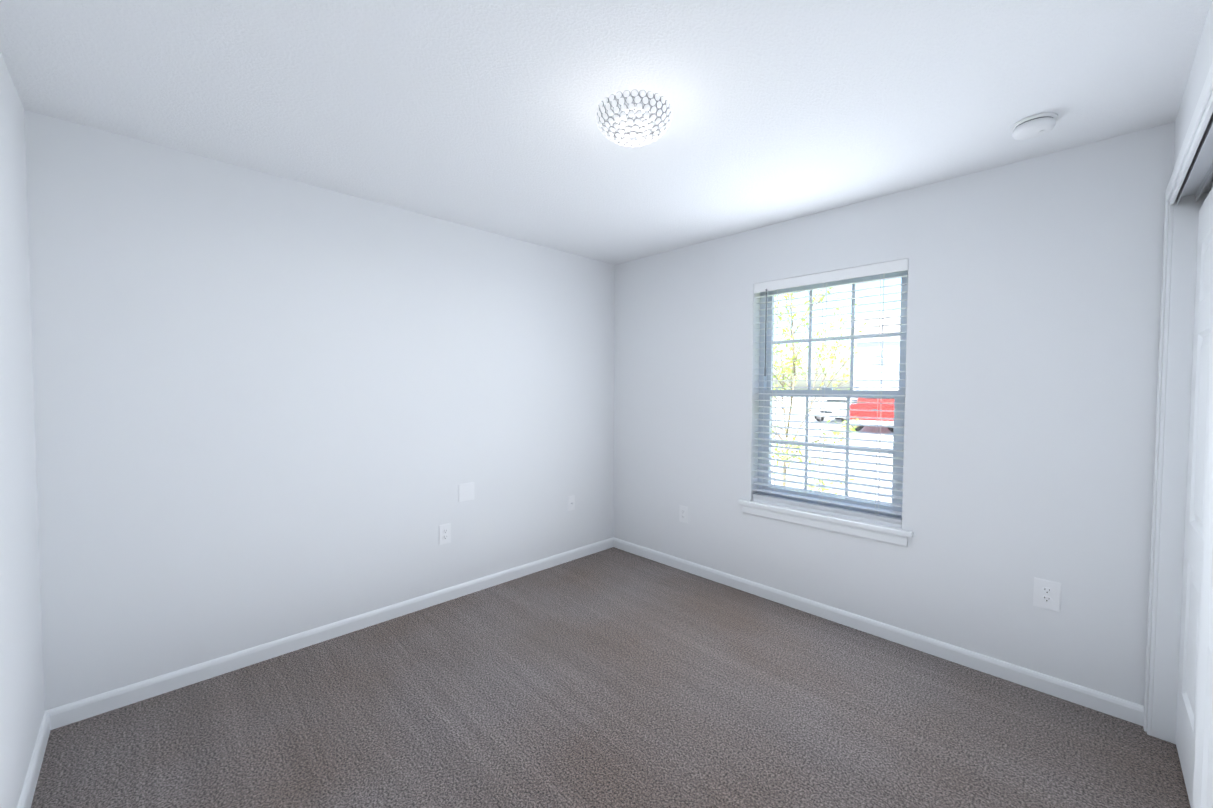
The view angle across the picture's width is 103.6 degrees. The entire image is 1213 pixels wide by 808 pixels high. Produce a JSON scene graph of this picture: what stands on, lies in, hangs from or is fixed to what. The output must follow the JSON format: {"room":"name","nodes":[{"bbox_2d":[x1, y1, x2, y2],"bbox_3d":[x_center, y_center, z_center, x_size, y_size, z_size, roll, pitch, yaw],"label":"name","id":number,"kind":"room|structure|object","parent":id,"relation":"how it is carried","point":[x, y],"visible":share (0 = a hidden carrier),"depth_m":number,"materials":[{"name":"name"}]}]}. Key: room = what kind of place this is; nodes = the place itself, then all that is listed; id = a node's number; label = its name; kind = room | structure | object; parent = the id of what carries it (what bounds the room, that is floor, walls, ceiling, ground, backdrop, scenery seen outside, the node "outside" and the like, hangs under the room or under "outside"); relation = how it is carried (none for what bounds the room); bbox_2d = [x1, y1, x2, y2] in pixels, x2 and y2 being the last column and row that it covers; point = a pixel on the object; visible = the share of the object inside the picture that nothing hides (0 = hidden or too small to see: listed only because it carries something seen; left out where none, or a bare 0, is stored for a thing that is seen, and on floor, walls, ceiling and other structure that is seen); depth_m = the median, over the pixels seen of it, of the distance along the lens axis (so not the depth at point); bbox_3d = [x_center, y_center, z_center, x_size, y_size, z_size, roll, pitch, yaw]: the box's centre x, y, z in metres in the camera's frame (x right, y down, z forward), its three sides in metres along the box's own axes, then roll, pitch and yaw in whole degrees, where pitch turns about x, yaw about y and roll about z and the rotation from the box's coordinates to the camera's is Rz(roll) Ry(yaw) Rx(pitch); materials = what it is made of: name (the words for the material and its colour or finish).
{"room":"empty bedroom","nodes":[
{"label":"empty bedroom","id":0,"kind":"room"},
{"bbox_2d":[0,52,44,807],"bbox_3d":[-0.896,0.143,0.357,0.200,2.440,4.050,-2,3,-44],"label":"wall","id":1,"kind":"structure","parent":0,"point":[22,704],"depth_m":1.59,"materials":[{"name":"white paint"}]},
{"bbox_2d":[17,711,49,807],"bbox_3d":[-1.157,1.308,0.809,0.014,0.080,3.100,-2,3,-44],"label":"baseboard","id":2,"kind":"structure","parent":1,"relation":"attached to","point":[29,786],"depth_m":1.67,"materials":[{"name":"white wood"}]},
{"bbox_2d":[24,109,614,710],"bbox_3d":[-1.158,0.054,3.073,3.630,2.440,0.200,-2,3,-44],"label":"wall","id":3,"kind":"structure","parent":0,"point":[270,407],"depth_m":2.41,"materials":[{"name":"white paint"}]},
{"bbox_2d":[46,538,612,729],"bbox_3d":[-1.089,1.236,3.035,3.230,0.080,0.014,-2,3,-44],"label":"baseboard","id":4,"kind":"structure","parent":3,"relation":"attached to","point":[77,711],"depth_m":2.45,"materials":[{"name":"white wood"}]},
{"bbox_2d":[439,523,450,544],"bbox_3d":[-1.039,0.838,3.073,0.080,0.128,0.009,-2,3,-44],"label":"outlet","id":5,"kind":"object","parent":3,"relation":"attached to","point":[444,533],"visible":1,"depth_m":3.07,"materials":[{"name":"white plastic"}]},
{"bbox_2d":[458,482,473,501],"bbox_3d":[-0.930,0.585,3.171,0.116,0.118,0.007,-2,3,-44],"label":"wall plate","id":6,"kind":"object","parent":3,"relation":"attached to","point":[465,491],"visible":1,"depth_m":3.17,"materials":[{"name":"white plastic"}]},
{"bbox_2d":[568,495,574,510],"bbox_3d":[-0.277,0.793,3.813,0.072,0.118,0.017,-2,3,-44],"label":"outlet","id":7,"kind":"object","parent":3,"relation":"attached to","point":[571,502],"visible":1,"depth_m":3.81,"materials":[{"name":"white plastic"}]},
{"bbox_2d":[0,0,1211,264],"bbox_3d":[0.265,-1.162,1.587,3.630,0.100,4.250,-2,3,-44],"label":"ceiling","id":8,"kind":"structure","parent":0,"point":[478,114],"depth_m":1.71,"materials":[{"name":"white paint"}]},
{"bbox_2d":[595,89,672,146],"bbox_3d":[0.103,-1.054,1.798,0.292,0.132,0.292,-2,3,-44],"label":"ceiling light","id":9,"kind":"object","parent":8,"relation":"attached to","point":[634,110],"visible":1,"depth_m":1.73,"materials":[{"name":"clear glass"}]},
{"bbox_2d":[1011,112,1057,139],"bbox_3d":[1.693,-1.093,1.892,0.140,0.046,0.140,-2,3,-44],"label":"smoke detector","id":10,"kind":"object","parent":8,"relation":"attached to","point":[1034,126],"visible":1,"depth_m":1.86,"materials":[{"name":"white plastic"}]},
{"bbox_2d":[31,547,1190,807],"bbox_3d":[0.254,1.376,1.669,3.630,0.100,4.250,-2,3,-44],"label":"floor","id":11,"kind":"structure","parent":0,"point":[613,677],"depth_m":1.96,"materials":[{"name":"carpet"}]},
{"bbox_2d":[613,122,1174,705],"bbox_3d":[1.554,0.076,2.757,0.200,2.440,4.050,-2,3,-44],"label":"wall","id":12,"kind":"structure","parent":0,"point":[1033,324],"depth_m":2.35,"materials":[{"name":"white paint"}]},
{"bbox_2d":[679,505,687,522],"bbox_3d":[0.584,0.836,3.619,0.009,0.125,0.078,-2,3,-44],"label":"outlet","id":13,"kind":"object","parent":12,"relation":"attached to","point":[683,513],"visible":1,"depth_m":3.62,"materials":[{"name":"white plastic"}]},
{"bbox_2d":[742,505,907,547],"bbox_3d":[1.273,0.726,2.908,0.016,0.064,0.975,-2,3,-44],"label":"apron","id":14,"kind":"object","parent":12,"relation":"attached to","point":[883,537],"visible":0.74,"depth_m":2.84,"materials":[{"name":"white wood"}]},
{"bbox_2d":[738,499,912,537],"bbox_3d":[1.302,0.680,2.935,0.130,0.027,1.025,-2,3,-44],"label":"window sill","id":15,"kind":"structure","parent":12,"relation":"attached to","point":[861,524],"depth_m":2.82,"materials":[{"name":"white wood"}]},
{"bbox_2d":[757,270,907,517],"bbox_3d":[1.384,-0.062,2.973,0.075,1.460,0.895,-2,3,-44],"label":"window","id":16,"kind":"structure","parent":12,"relation":"in","point":[764,381],"depth_m":2.94,"materials":[{"name":"white plastic"}]},
{"bbox_2d":[753,258,907,527],"bbox_3d":[1.315,-0.061,2.906,0.066,1.456,0.889,-2,3,-44],"label":"window blinds","id":17,"kind":"object","parent":16,"relation":"attached to","point":[865,270],"visible":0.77,"depth_m":2.85,"materials":[{"name":"white plastic"}]},
{"bbox_2d":[764,289,766,375],"bbox_3d":[1.044,-0.466,3.125,0.015,0.569,0.012,-2,3,-44],"label":"wand","id":18,"kind":"object","parent":17,"relation":"hanging from","point":[765,333],"visible":1,"depth_m":3.12,"materials":[{"name":"grey plastic"}]},
{"bbox_2d":[770,307,773,500],"bbox_3d":[1.082,-0.055,3.115,0.002,1.389,0.002,-2,3,-44],"label":"blind cord","id":19,"kind":"object","parent":17,"relation":"hanging from","point":[773,307],"depth_m":3.11,"materials":[{"name":"white fabric"}]},
{"bbox_2d":[774,290,777,495],"bbox_3d":[1.109,-0.056,3.125,0.002,1.389,0.002,-2,3,-44],"label":"blind cord","id":20,"kind":"object","parent":17,"relation":"hanging from","point":[777,290],"depth_m":3.13,"materials":[{"name":"white fabric"}]},
{"bbox_2d":[819,307,822,490],"bbox_3d":[1.301,-0.047,2.892,0.002,1.389,0.002,-2,3,-44],"label":"blind cord","id":21,"kind":"object","parent":17,"relation":"hanging from","point":[822,307],"depth_m":2.89,"materials":[{"name":"white fabric"}]},
{"bbox_2d":[822,282,826,505],"bbox_3d":[1.327,-0.047,2.902,0.002,1.389,0.002,-2,3,-44],"label":"blind cord","id":22,"kind":"object","parent":17,"relation":"hanging from","point":[824,391],"depth_m":2.91,"materials":[{"name":"white fabric"}]},
{"bbox_2d":[875,274,882,512],"bbox_3d":[1.518,-0.039,2.670,0.002,1.389,0.002,-2,3,-44],"label":"blind cord","id":23,"kind":"object","parent":17,"relation":"hanging from","point":[880,274],"depth_m":2.67,"materials":[{"name":"white fabric"}]},
{"bbox_2d":[878,274,884,507],"bbox_3d":[1.545,-0.039,2.680,0.002,1.389,0.002,-2,3,-44],"label":"blind cord","id":24,"kind":"object","parent":17,"relation":"hanging from","point":[883,274],"depth_m":2.69,"materials":[{"name":"white fabric"}]},
{"bbox_2d":[613,537,1143,725],"bbox_3d":[1.140,1.245,3.059,0.014,0.080,3.100,-2,3,-44],"label":"baseboard","id":25,"kind":"structure","parent":12,"relation":"attached to","point":[1123,709],"depth_m":2.51,"materials":[{"name":"white wood"}]},
{"bbox_2d":[1033,577,1061,611],"bbox_3d":[2.004,0.868,2.171,0.009,0.132,0.092,-2,3,-44],"label":"outlet","id":26,"kind":"object","parent":12,"relation":"attached to","point":[1046,594],"visible":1,"depth_m":2.17,"materials":[{"name":"white plastic"}]},
{"bbox_2d":[1173,0,1212,168],"bbox_3d":[1.122,0.139,0.749,3.230,2.440,0.115,-2,3,-44],"label":"wall","id":27,"kind":"structure","parent":0,"point":[1201,65],"depth_m":1.49,"materials":[{"name":"white paint"}]},
{"bbox_2d":[1143,61,1212,743],"bbox_3d":[1.565,0.257,1.200,1.962,2.180,0.133,-2,3,-44],"label":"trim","id":28,"kind":"structure","parent":27,"relation":"attached to","point":[1172,432],"depth_m":1.85,"materials":[{"name":"white"}]},
{"bbox_2d":[1175,187,1212,807],"bbox_3d":[1.905,0.304,1.491,0.935,2.045,0.035,-2,3,-44],"label":"closet door","id":29,"kind":"structure","parent":27,"relation":"in","point":[1197,470],"depth_m":1.68,"materials":[{"name":"white paint"}]},
{"bbox_2d":[1176,114,1212,205],"bbox_3d":[1.575,-0.744,1.161,1.830,0.068,0.102,-2,3,-44],"label":"track rail","id":30,"kind":"object","parent":27,"relation":"attached to","point":[1198,181],"visible":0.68,"depth_m":1.60,"materials":[{"name":"silver metal"}]},
{"bbox_2d":[1192,363,1212,807],"bbox_3d":[1.235,0.321,0.901,0.935,2.045,0.035,-2,3,-44],"label":"closet door","id":31,"kind":"structure","parent":27,"relation":"in","point":[1203,781],"depth_m":1.19,"materials":[{"name":"white paint"}]},
{"label":"outside","id":32,"kind":"structure","parent":0,"visible":0},
{"bbox_2d":[771,397,892,502],"bbox_3d":[19.175,1.400,22.924,180.000,0.200,120.000,-2,3,-44],"label":"ground","id":33,"kind":"structure","parent":32,"point":[863,458],"depth_m":14.44,"materials":[{"name":"white"}]},
{"bbox_2d":[813,398,857,420],"bbox_3d":[14.631,0.349,29.698,4.694,1.420,2.283,-2,3,-44],"label":"car","id":34,"kind":"object","parent":33,"relation":"on","point":[837,412],"depth_m":28.72,"materials":[{"name":"white metal"}]},
{"bbox_2d":[850,398,893,431],"bbox_3d":[13.364,0.318,23.427,2.480,1.880,5.864,1,2,33],"label":"truck","id":35,"kind":"object","parent":33,"relation":"on","point":[874,414],"depth_m":21.27,"materials":[{"name":"red metal"}]},
{"bbox_2d":[850,315,899,398],"bbox_3d":[29.010,-3.619,41.726,13.800,8.900,11.000,1,2,27],"label":"house","id":36,"kind":"structure","parent":33,"relation":"on","point":[865,363],"depth_m":40.61,"materials":[{"name":"white"}]},
{"bbox_3d":[2.971,1.779,5.646,5.800,0.020,26.000,-2,3,-44],"label":"grass","id":37,"kind":"structure","parent":33,"relation":"on","visible":0},
{"bbox_2d":[771,287,867,493],"bbox_3d":[2.493,-0.192,7.492,3.046,3.838,2.880,-2,3,-44],"label":"tree","id":38,"kind":"object","parent":37,"relation":"on","point":[783,371],"depth_m":6.99,"materials":[{"name":"green plant"}]}
]}

